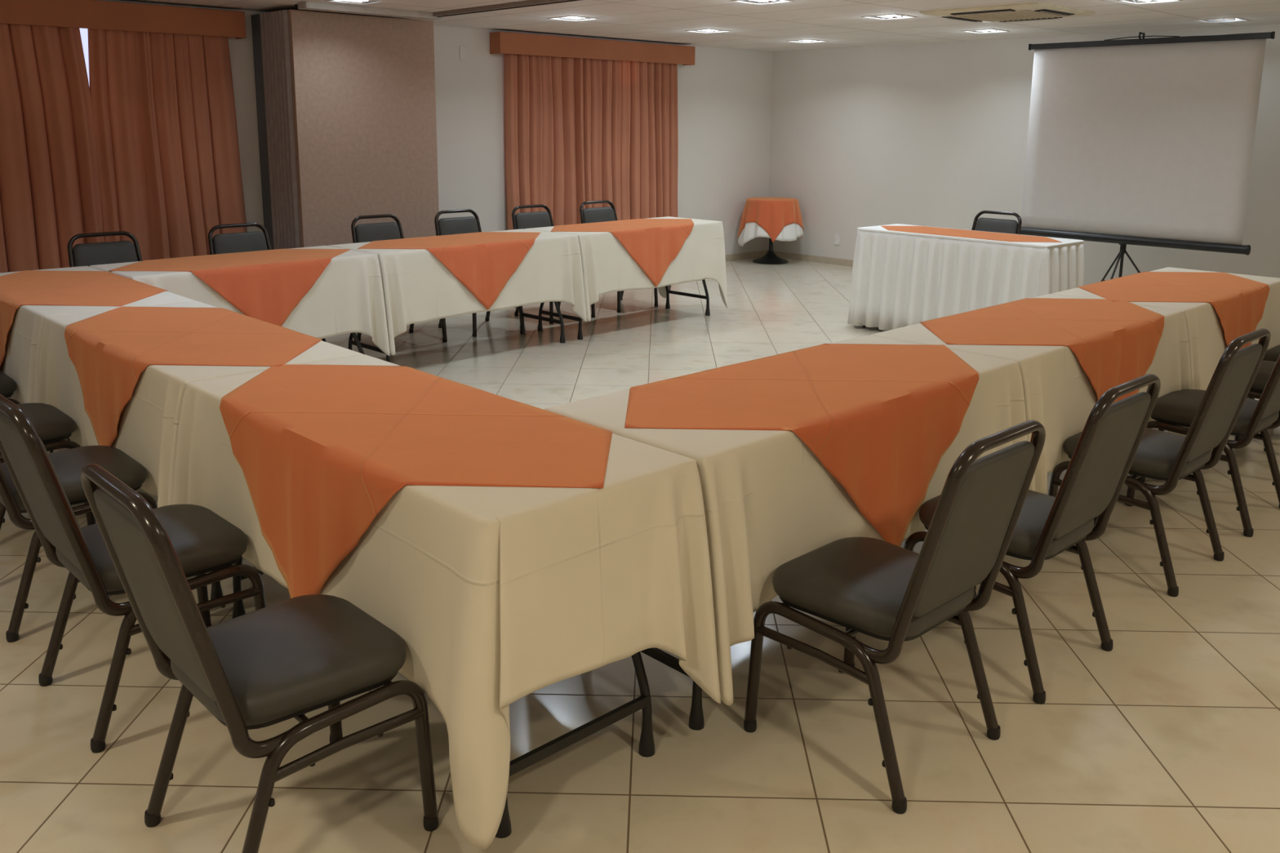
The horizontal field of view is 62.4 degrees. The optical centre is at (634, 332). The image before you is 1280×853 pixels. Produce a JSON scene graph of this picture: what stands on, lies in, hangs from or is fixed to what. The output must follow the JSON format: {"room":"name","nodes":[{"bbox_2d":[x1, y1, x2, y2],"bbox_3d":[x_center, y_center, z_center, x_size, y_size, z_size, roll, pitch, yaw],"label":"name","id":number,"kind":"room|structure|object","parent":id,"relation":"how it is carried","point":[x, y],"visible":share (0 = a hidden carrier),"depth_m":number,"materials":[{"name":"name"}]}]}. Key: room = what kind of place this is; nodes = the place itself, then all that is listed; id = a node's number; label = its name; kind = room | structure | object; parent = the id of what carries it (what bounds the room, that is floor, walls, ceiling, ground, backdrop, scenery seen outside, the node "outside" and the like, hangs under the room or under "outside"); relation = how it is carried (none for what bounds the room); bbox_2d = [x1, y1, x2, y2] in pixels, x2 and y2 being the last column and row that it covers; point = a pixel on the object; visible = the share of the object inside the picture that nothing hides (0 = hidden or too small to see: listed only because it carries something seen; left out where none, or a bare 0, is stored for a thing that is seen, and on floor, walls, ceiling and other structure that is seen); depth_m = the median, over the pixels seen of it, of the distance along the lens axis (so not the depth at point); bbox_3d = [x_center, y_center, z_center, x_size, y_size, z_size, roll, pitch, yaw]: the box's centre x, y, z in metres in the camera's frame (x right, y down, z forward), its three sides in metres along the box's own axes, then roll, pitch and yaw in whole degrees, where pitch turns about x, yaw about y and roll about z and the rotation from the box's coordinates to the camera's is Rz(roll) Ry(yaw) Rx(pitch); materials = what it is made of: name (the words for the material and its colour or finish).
{"room":"conference room","nodes":[
{"label":"conference room","id":0,"kind":"room"},
{"bbox_2d":[101,0,773,254],"bbox_3d":[-2.800,-1.487,8.675,12.451,2.684,0.150,-10,15,-42],"label":"wall","id":1,"kind":"structure","parent":0,"point":[724,99],"depth_m":10.06,"materials":[{"name":"paint"}]},
{"bbox_2d":[0,0,246,39],"bbox_3d":[-4.143,-2.145,7.022,3.140,0.193,0.163,-10,15,-42],"label":"pelmet","id":2,"kind":"object","parent":1,"relation":"attached to","point":[84,14],"visible":1,"depth_m":7.43,"materials":[{"name":"fabric"}]},
{"bbox_2d":[0,22,104,272],"bbox_3d":[-4.486,-0.960,6.903,1.918,2.260,0.138,-10,15,-42],"label":"curtain","id":3,"kind":"object","parent":2,"relation":"hanging from","point":[50,192],"visible":0.7,"depth_m":7.25,"materials":[{"name":"fabric"}]},
{"bbox_2d":[87,28,247,260],"bbox_3d":[-3.414,-1.153,7.912,1.104,2.260,0.114,-10,15,-42],"label":"curtain","id":4,"kind":"object","parent":2,"relation":"hanging from","point":[163,104],"visible":0.68,"depth_m":7.83,"materials":[{"name":"fabric"}]},
{"bbox_2d":[459,45,466,59],"bbox_3d":[-1.545,-2.529,9.560,0.074,0.120,0.008,-10,15,-42],"label":"wall plate","id":5,"kind":"object","parent":1,"relation":"attached to","point":[463,50],"visible":1,"depth_m":9.55,"materials":[{"name":"paint"}]},
{"bbox_2d":[489,31,695,65],"bbox_3d":[-0.337,-2.822,10.552,2.580,0.193,0.163,-10,15,-42],"label":"pelmet","id":6,"kind":"object","parent":1,"relation":"attached to","point":[504,42],"visible":1,"depth_m":10.34,"materials":[{"name":"wood"}]},
{"bbox_2d":[504,53,602,230],"bbox_3d":[-0.741,-1.629,10.393,1.211,2.260,0.135,-10,15,-42],"label":"curtain","id":7,"kind":"object","parent":6,"relation":"hanging from","point":[553,104],"visible":0.69,"depth_m":10.29,"materials":[{"name":"fabric"}]},
{"bbox_2d":[600,59,678,220],"bbox_3d":[0.100,-1.779,11.174,1.134,2.260,0.136,-10,15,-42],"label":"curtain","id":8,"kind":"object","parent":6,"relation":"hanging from","point":[640,122],"visible":0.73,"depth_m":11.08,"materials":[{"name":"fabric"}]},
{"bbox_2d":[724,249,767,261],"bbox_3d":[-2.753,-0.196,8.872,12.051,0.075,0.012,-10,15,-42],"label":"baseboard","id":9,"kind":"structure","parent":1,"relation":"attached to","point":[759,253],"depth_m":12.65,"materials":[{"name":"tile"}]},
{"bbox_2d":[0,257,1279,852],"bbox_3d":[0.767,0.631,5.235,12.451,0.080,10.668,-10,15,-42],"label":"floor","id":10,"kind":"structure","parent":0,"point":[1166,740],"depth_m":2.86,"materials":[{"name":"tile"}]},
{"bbox_2d":[0,370,20,404],"bbox_3d":[-3.063,0.216,4.654,0.579,0.910,0.483,-10,15,-42],"label":"chair","id":11,"kind":"object","parent":10,"relation":"on","point":[7,384],"visible":0.25,"depth_m":4.68,"materials":[{"name":"brown metal"}]},
{"bbox_2d":[0,403,96,525],"bbox_3d":[-2.479,0.341,4.048,0.579,0.910,0.483,-10,15,-42],"label":"chair","id":12,"kind":"object","parent":10,"relation":"on","point":[51,424],"visible":0.47,"depth_m":4.06,"materials":[{"name":"black leather"}]},
{"bbox_2d":[0,445,157,642],"bbox_3d":[-1.944,0.455,3.493,0.579,0.910,0.483,-10,15,-42],"label":"chair","id":13,"kind":"object","parent":10,"relation":"on","point":[68,464],"visible":0.48,"depth_m":3.39,"materials":[{"name":"black leather"}]},
{"bbox_2d":[66,231,142,266],"bbox_3d":[-3.093,-0.132,6.404,0.483,0.910,0.579,-10,15,-42],"label":"chair","id":14,"kind":"object","parent":10,"relation":"on","point":[117,251],"visible":0.16,"depth_m":6.48,"materials":[{"name":"brown metal"}]},
{"bbox_2d":[0,394,266,753],"bbox_3d":[-1.396,0.572,2.924,0.579,0.910,0.483,-10,15,-43],"label":"chair","id":15,"kind":"object","parent":10,"relation":"on","point":[203,542],"visible":0.84,"depth_m":2.81,"materials":[{"name":"black leather"}]},
{"bbox_2d":[210,569,223,599],"bbox_3d":[-1.691,0.398,4.117,0.618,0.781,1.488,-10,15,-42],"label":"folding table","id":16,"kind":"object","parent":10,"relation":"on","point":[216,592],"visible":0.03,"depth_m":3.54,"materials":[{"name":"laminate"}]},
{"bbox_2d":[35,300,363,507],"bbox_3d":[-1.691,0.308,4.098,0.828,0.624,1.500,-10,15,-42],"label":"tablecloth","id":17,"kind":"object","parent":16,"relation":"on","point":[148,426],"visible":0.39,"depth_m":3.63,"materials":[{"name":"beige fabric"}]},
{"bbox_2d":[64,306,322,446],"bbox_3d":[-1.695,0.217,4.094,0.715,0.449,1.536,-10,15,-42],"label":"cloth","id":18,"kind":"object","parent":17,"relation":"on","point":[108,351],"visible":0.91,"depth_m":3.90,"materials":[{"name":"orange fabric"}]},
{"bbox_2d":[208,222,271,254],"bbox_3d":[-2.486,-0.247,7.001,0.483,0.910,0.579,-10,15,-42],"label":"chair","id":19,"kind":"object","parent":10,"relation":"on","point":[221,243],"visible":0.12,"depth_m":7.08,"materials":[{"name":"brown metal"}]},
{"bbox_2d":[80,463,438,852],"bbox_3d":[-0.816,0.696,2.323,0.579,0.910,0.483,-10,15,-42],"label":"chair","id":20,"kind":"object","parent":10,"relation":"on","point":[294,657],"visible":1,"depth_m":2.22,"materials":[{"name":"leather"}]},
{"bbox_2d":[321,332,364,354],"bbox_3d":[-2.306,-0.034,6.266,0.618,0.781,1.451,11,16,43],"label":"folding table","id":21,"kind":"object","parent":10,"relation":"on","point":[353,334],"visible":0.07,"depth_m":6.56,"materials":[{"name":"metal"}]},
{"bbox_2d":[89,245,390,355],"bbox_3d":[-2.306,-0.124,6.249,0.826,0.624,1.463,11,16,43],"label":"tablecloth","id":22,"kind":"object","parent":21,"relation":"on","point":[348,295],"visible":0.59,"depth_m":6.30,"materials":[{"name":"beige fabric"}]},
{"bbox_2d":[107,248,351,326],"bbox_3d":[-2.306,-0.227,6.223,0.709,0.417,1.470,11,16,43],"label":"cloth","id":23,"kind":"object","parent":22,"relation":"on","point":[267,286],"visible":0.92,"depth_m":6.01,"materials":[{"name":"orange fabric"}]},
{"bbox_2d":[251,8,439,249],"bbox_3d":[-2.308,-1.325,8.601,1.245,2.378,0.658,-10,15,-42],"label":"wall","id":24,"kind":"structure","parent":10,"relation":"on","point":[346,103],"depth_m":8.21,"materials":[{"name":"paint"}]},
{"bbox_2d":[351,213,447,342],"bbox_3d":[-1.738,-0.388,7.737,0.483,0.910,0.579,-10,15,-42],"label":"chair","id":25,"kind":"object","parent":10,"relation":"on","point":[362,233],"visible":0.16,"depth_m":7.80,"materials":[{"name":"brown metal"}]},
{"bbox_2d":[232,556,655,838],"bbox_3d":[-0.623,0.626,3.009,0.618,0.781,1.588,-10,15,-42],"label":"folding table","id":26,"kind":"object","parent":10,"relation":"on","point":[646,744],"visible":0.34,"depth_m":2.62,"materials":[{"name":"metal"}]},
{"bbox_2d":[172,354,720,849],"bbox_3d":[-0.638,0.591,2.949,0.823,0.716,1.701,-9,15,-39],"label":"tablecloth","id":27,"kind":"object","parent":26,"relation":"on","point":[495,597],"visible":0.67,"depth_m":2.36,"materials":[{"name":"beige fabric"}]},
{"bbox_2d":[219,364,612,598],"bbox_3d":[-0.635,0.471,2.993,0.717,0.502,1.644,-10,15,-42],"label":"cloth","id":28,"kind":"object","parent":27,"relation":"on","point":[320,451],"visible":0.91,"depth_m":2.76,"materials":[{"name":"orange fabric"}]},
{"bbox_2d":[348,301,565,362],"bbox_3d":[-1.208,-0.244,7.359,0.618,0.781,1.639,11,16,43],"label":"folding table","id":29,"kind":"object","parent":10,"relation":"on","point":[522,314],"visible":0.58,"depth_m":7.77,"materials":[{"name":"metal"}]},
{"bbox_2d":[328,228,586,355],"bbox_3d":[-1.207,-0.334,7.340,0.826,0.624,1.652,11,16,43],"label":"tablecloth","id":30,"kind":"object","parent":29,"relation":"on","point":[418,287],"visible":0.66,"depth_m":6.95,"materials":[{"name":"beige fabric"}]},
{"bbox_2d":[356,231,541,309],"bbox_3d":[-1.225,-0.420,7.302,0.705,0.446,1.530,11,16,43],"label":"cloth","id":31,"kind":"object","parent":30,"relation":"on","point":[484,262],"visible":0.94,"depth_m":7.09,"materials":[{"name":"orange fabric"}]},
{"bbox_2d":[434,208,523,337],"bbox_3d":[-1.225,-0.485,8.242,0.483,0.910,0.579,-10,15,-42],"label":"chair","id":32,"kind":"object","parent":10,"relation":"on","point":[455,225],"visible":0.18,"depth_m":8.30,"materials":[{"name":"brown metal"}]},
{"bbox_2d":[511,204,595,324],"bbox_3d":[-0.686,-0.587,8.771,0.483,0.910,0.579,-10,15,-42],"label":"chair","id":33,"kind":"object","parent":10,"relation":"on","point":[524,220],"visible":0.2,"depth_m":8.82,"materials":[{"name":"brown metal"}]},
{"bbox_2d":[579,200,657,312],"bbox_3d":[-0.151,-0.688,9.297,0.483,0.910,0.579,-10,15,-42],"label":"chair","id":34,"kind":"object","parent":10,"relation":"on","point":[593,215],"visible":0.17,"depth_m":9.35,"materials":[{"name":"brown metal"}]},
{"bbox_2d":[537,279,710,339],"bbox_3d":[-0.052,-0.465,8.508,0.618,0.781,1.616,11,16,43],"label":"folding table","id":35,"kind":"object","parent":10,"relation":"on","point":[541,311],"visible":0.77,"depth_m":8.83,"materials":[{"name":"metal"}]},
{"bbox_2d":[517,216,727,321],"bbox_3d":[-0.036,-0.506,8.517,0.827,0.730,1.674,11,16,43],"label":"tablecloth","id":36,"kind":"object","parent":35,"relation":"on","point":[607,266],"visible":0.59,"depth_m":8.15,"materials":[{"name":"beige fabric"}]},
{"bbox_2d":[551,218,693,287],"bbox_3d":[-0.073,-0.632,8.458,0.711,0.466,1.570,11,16,43],"label":"cloth","id":37,"kind":"object","parent":36,"relation":"on","point":[653,244],"visible":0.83,"depth_m":8.23,"materials":[{"name":"orange fabric"}]},
{"bbox_2d":[640,647,704,730],"bbox_3d":[0.535,0.551,3.424,1.596,0.781,0.618,-10,15,-42],"label":"folding table","id":38,"kind":"object","parent":10,"relation":"on","point":[696,721],"visible":0.12,"depth_m":2.84,"materials":[{"name":"metal"}]},
{"bbox_2d":[544,334,1030,705],"bbox_3d":[0.535,0.461,3.408,1.609,0.624,0.828,-10,15,-42],"label":"tablecloth","id":39,"kind":"object","parent":38,"relation":"on","point":[770,502],"visible":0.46,"depth_m":2.81,"materials":[{"name":"beige fabric"}]},
{"bbox_2d":[624,343,978,546],"bbox_3d":[0.559,0.387,3.414,1.612,0.486,0.709,-10,15,-42],"label":"cloth","id":40,"kind":"object","parent":39,"relation":"on","point":[882,420],"visible":0.93,"depth_m":3.19,"materials":[{"name":"orange fabric"}]},
{"bbox_2d":[752,237,788,264],"bbox_3d":[1.600,-1.185,12.315,0.568,0.729,0.568,-10,15,-42],"label":"pedestal table","id":41,"kind":"object","parent":10,"relation":"on","point":[770,258],"visible":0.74,"depth_m":12.30,"materials":[{"name":"black metal"}]},
{"bbox_2d":[737,222,803,246],"bbox_3d":[1.607,-1.283,12.302,0.754,0.543,0.754,-10,15,-42],"label":"tablecloth","id":42,"kind":"object","parent":41,"relation":"on","point":[752,230],"visible":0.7,"depth_m":12.05,"materials":[{"name":"white fabric"}]},
{"bbox_2d":[737,196,803,242],"bbox_3d":[1.605,-1.321,12.294,0.706,0.474,0.711,-10,15,-42],"label":"cloth","id":43,"kind":"object","parent":42,"relation":"on","point":[772,214],"visible":1,"depth_m":12.00,"materials":[{"name":"orange fabric"}]},
{"bbox_2d":[743,419,1045,813],"bbox_3d":[0.664,0.630,2.705,0.483,0.910,0.579,-10,15,-42],"label":"chair","id":44,"kind":"object","parent":10,"relation":"on","point":[877,588],"visible":1,"depth_m":2.57,"materials":[{"name":"black leather"}]},
{"bbox_2d":[971,210,1022,234],"bbox_3d":[2.751,-0.500,8.454,0.579,0.910,0.483,-10,15,-42],"label":"chair","id":45,"kind":"object","parent":10,"relation":"on","point":[988,224],"visible":0.12,"depth_m":8.52,"materials":[{"name":"brown metal"}]},
{"bbox_2d":[902,373,1160,704],"bbox_3d":[1.178,0.538,3.182,0.483,0.910,0.579,-10,15,-42],"label":"chair","id":46,"kind":"object","parent":10,"relation":"on","point":[1099,467],"visible":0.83,"depth_m":2.99,"materials":[{"name":"black leather"}]},
{"bbox_2d":[1137,476,1145,482],"bbox_3d":[1.674,0.349,4.480,1.499,0.781,0.618,-10,15,-42],"label":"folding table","id":47,"kind":"object","parent":10,"relation":"on","point":[1140,478],"visible":0.02,"depth_m":4.82,"materials":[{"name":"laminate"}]},
{"bbox_2d":[870,293,1191,493],"bbox_3d":[1.674,0.259,4.462,1.511,0.624,0.827,-10,15,-42],"label":"tablecloth","id":48,"kind":"object","parent":47,"relation":"on","point":[1059,394],"visible":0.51,"depth_m":3.94,"materials":[{"name":"beige fabric"}]},
{"bbox_2d":[920,297,1164,403],"bbox_3d":[1.723,0.165,4.492,1.550,0.456,0.711,-10,15,-42],"label":"cloth","id":49,"kind":"object","parent":48,"relation":"on","point":[1114,344],"visible":0.89,"depth_m":4.30,"materials":[{"name":"orange fabric"}]},
{"bbox_2d":[1020,31,1275,281],"bbox_3d":[4.115,-1.303,8.853,0.627,2.348,1.960,-10,15,-42],"label":"projection screen","id":50,"kind":"object","parent":10,"relation":"on","point":[1140,141],"visible":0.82,"depth_m":8.76,"materials":[{"name":"white fabric"}]},
{"bbox_2d":[1048,328,1271,596],"bbox_3d":[1.903,0.407,3.865,0.483,0.910,0.579,-10,15,-42],"label":"chair","id":51,"kind":"object","parent":10,"relation":"on","point":[1171,458],"visible":0.84,"depth_m":3.69,"materials":[{"name":"black leather"}]},
{"bbox_2d":[1126,355,1279,537],"bbox_3d":[2.475,0.304,4.401,0.483,0.910,0.579,-10,15,-42],"label":"chair","id":52,"kind":"object","parent":10,"relation":"on","point":[1171,410],"visible":0.74,"depth_m":4.32,"materials":[{"name":"brown metal"}]},
{"bbox_2d":[1234,360,1275,440],"bbox_3d":[3.118,0.193,4.981,0.483,0.910,0.579,-10,15,-42],"label":"chair","id":53,"kind":"object","parent":10,"relation":"on","point":[1265,369],"visible":0.16,"depth_m":4.93,"materials":[{"name":"brown metal"}]},
{"bbox_2d":[1248,344,1279,399],"bbox_3d":[3.544,0.114,5.396,0.483,0.910,0.579,-10,15,-42],"label":"chair","id":54,"kind":"object","parent":10,"relation":"on","point":[1272,354],"visible":0.08,"depth_m":5.43,"materials":[{"name":"brown metal"}]},
{"bbox_3d":[-2.739,0.175,5.204,0.618,0.781,1.530,-10,15,-42],"label":"folding table","id":55,"kind":"object","parent":10,"relation":"on","visible":0},
{"bbox_2d":[0,266,195,404],"bbox_3d":[-2.791,0.139,5.182,1.642,0.730,0.825,11,15,42],"label":"tablecloth","id":56,"kind":"object","parent":55,"relation":"on","point":[22,348],"visible":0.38,"depth_m":4.62,"materials":[{"name":"beige fabric"}]},
{"bbox_2d":[0,270,167,367],"bbox_3d":[-2.747,-0.017,5.177,0.707,0.426,1.490,-10,15,-42],"label":"cloth","id":57,"kind":"object","parent":56,"relation":"on","point":[26,287],"visible":0.86,"depth_m":5.01,"materials":[{"name":"orange fabric"}]},
{"bbox_3d":[2.768,0.154,5.495,1.476,0.781,0.618,-10,15,-42],"label":"folding table","id":58,"kind":"object","parent":10,"relation":"on","visible":0},
{"bbox_2d":[1050,266,1279,390],"bbox_3d":[2.785,0.113,5.503,1.533,0.730,0.827,-10,15,-42],"label":"tablecloth","id":59,"kind":"object","parent":58,"relation":"on","point":[1207,344],"visible":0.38,"depth_m":4.97,"materials":[{"name":"beige fabric"}]},
{"bbox_2d":[1077,271,1270,349],"bbox_3d":[2.758,-0.037,5.443,1.470,0.417,0.713,-10,15,-42],"label":"cloth","id":60,"kind":"object","parent":59,"relation":"on","point":[1238,302],"visible":0.81,"depth_m":5.26,"materials":[{"name":"orange fabric"}]},
{"bbox_3d":[2.479,-0.345,8.013,0.520,0.773,1.540,-9,15,-41],"label":"folding table","id":61,"kind":"object","parent":10,"relation":"on","visible":0},
{"bbox_2d":[847,228,1084,330],"bbox_3d":[2.476,-0.355,8.011,0.679,0.777,1.703,-9,15,-41],"label":"table skirt","id":62,"kind":"object","parent":61,"relation":"attached to","point":[898,281],"visible":0.66,"depth_m":7.79,"materials":[{"name":"white fabric"}]},
{"bbox_2d":[857,223,1084,248],"bbox_3d":[2.482,-0.735,7.935,0.563,0.017,1.585,-9,15,-41],"label":"tablecloth","id":63,"kind":"object","parent":61,"relation":"on","point":[1065,242],"visible":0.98,"depth_m":7.59,"materials":[{"name":"white fabric"}]},
{"bbox_2d":[880,225,1062,242],"bbox_3d":[2.495,-0.504,7.995,0.546,0.500,1.520,-9,15,-41],"label":"cloth","id":64,"kind":"object","parent":63,"relation":"on","point":[920,229],"visible":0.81,"depth_m":7.88,"materials":[{"name":"orange fabric"}]},
{"bbox_2d":[120,0,1279,51],"bbox_3d":[0.783,-1.786,4.754,12.251,0.001,10.468,-10,15,-42],"label":"ceiling","id":65,"kind":"structure","parent":0,"point":[764,27],"depth_m":8.51,"materials":[{"name":"white paint"}]},
{"bbox_2d":[324,0,385,4],"bbox_3d":[-1.968,-2.384,7.449,0.308,0.096,0.308,-10,15,-42],"label":"ceiling light","id":66,"kind":"object","parent":65,"relation":"attached to","point":[353,2],"visible":1,"depth_m":7.52,"materials":[{"name":"white ceramic"}]},
{"bbox_2d":[293,0,580,20],"bbox_3d":[1.159,-1.754,4.721,1.145,0.045,9.495,-10,15,-42],"label":"track","id":67,"kind":"object","parent":65,"relation":"attached to","point":[313,6],"visible":1,"depth_m":7.80,"materials":[{"name":"metal"}]},
{"bbox_2d":[546,15,599,21],"bbox_3d":[-0.491,-2.603,8.603,0.308,0.096,0.308,-10,15,-42],"label":"ceiling light","id":68,"kind":"object","parent":65,"relation":"attached to","point":[572,18],"visible":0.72,"depth_m":8.63,"materials":[{"name":"white ceramic"}]},
{"bbox_2d":[684,28,731,33],"bbox_3d":[0.679,-2.811,9.688,0.308,0.096,0.308,-10,15,-42],"label":"ceiling light","id":69,"kind":"object","parent":65,"relation":"attached to","point":[704,30],"visible":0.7,"depth_m":9.72,"materials":[{"name":"white ceramic"}]},
{"bbox_2d":[730,0,794,4],"bbox_3d":[0.884,-2.330,7.276,0.308,0.096,0.308,-10,15,-42],"label":"ceiling light","id":70,"kind":"object","parent":65,"relation":"attached to","point":[752,2],"visible":1,"depth_m":7.36,"materials":[{"name":"white ceramic"}]},
{"bbox_2d":[786,39,828,43],"bbox_3d":[1.773,-3.027,10.811,0.308,0.096,0.308,-10,15,-42],"label":"ceiling light","id":71,"kind":"object","parent":65,"relation":"attached to","point":[804,41],"visible":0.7,"depth_m":10.85,"materials":[{"name":"white ceramic"}]},
{"bbox_2d":[861,13,916,19],"bbox_3d":[2.004,-2.526,8.300,0.308,0.096,0.308,-10,15,-42],"label":"ceiling light","id":72,"kind":"object","parent":65,"relation":"attached to","point":[886,16],"visible":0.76,"depth_m":8.34,"materials":[{"name":"white ceramic"}]},
{"bbox_2d":[961,28,1009,33],"bbox_3d":[3.164,-2.759,9.511,0.308,0.096,0.308,-10,15,-42],"label":"ceiling light","id":73,"kind":"object","parent":65,"relation":"attached to","point":[988,30],"visible":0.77,"depth_m":9.54,"materials":[{"name":"white ceramic"}]},
{"bbox_2d":[919,1,1095,22],"bbox_3d":[2.783,-2.375,7.889,0.920,0.042,0.920,-10,15,-42],"label":"air conditioner","id":74,"kind":"object","parent":65,"relation":"attached to","point":[1035,11],"visible":1,"depth_m":7.71,"materials":[{"name":"beige plastic"}]},
{"bbox_2d":[948,9,1066,21],"bbox_3d":[2.783,-2.366,7.891,0.616,0.012,0.616,-10,15,-42],"label":"grille","id":75,"kind":"object","parent":74,"relation":"attached to","point":[1016,15],"depth_m":7.87,"materials":[{"name":"beige metal"}]},
{"bbox_2d":[1116,0,1182,4],"bbox_3d":[3.461,-2.275,7.089,0.308,0.096,0.308,-10,15,-42],"label":"ceiling light","id":76,"kind":"object","parent":65,"relation":"attached to","point":[1133,2],"visible":1,"depth_m":7.20,"materials":[{"name":"white ceramic"}]},
{"bbox_2d":[1195,17,1250,22],"bbox_3d":[4.673,-2.525,8.388,0.308,0.096,0.308,-10,15,-42],"label":"ceiling light","id":77,"kind":"object","parent":65,"relation":"attached to","point":[1231,19],"visible":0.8,"depth_m":8.43,"materials":[{"name":"white ceramic"}]},
{"bbox_2d":[766,0,1279,285],"bbox_3d":[5.280,-1.498,9.007,0.150,2.684,10.468,-10,15,-42],"label":"wall","id":78,"kind":"structure","parent":0,"point":[932,134],"depth_m":11.13,"materials":[{"name":"paint"}]},
{"bbox_2d":[766,249,853,266],"bbox_3d":[5.148,-0.222,9.274,0.012,0.075,10.256,-10,15,-42],"label":"baseboard","id":79,"kind":"structure","parent":78,"relation":"attached to","point":[824,260],"depth_m":12.40,"materials":[{"name":"tile"}]},
{"bbox_2d":[834,234,839,244],"bbox_3d":[2.331,-1.071,12.152,0.008,0.120,0.074,-10,15,-42],"label":"wall socket","id":80,"kind":"object","parent":78,"relation":"attached to","point":[837,237],"visible":1,"depth_m":12.15,"materials":[{"name":"white plastic"}]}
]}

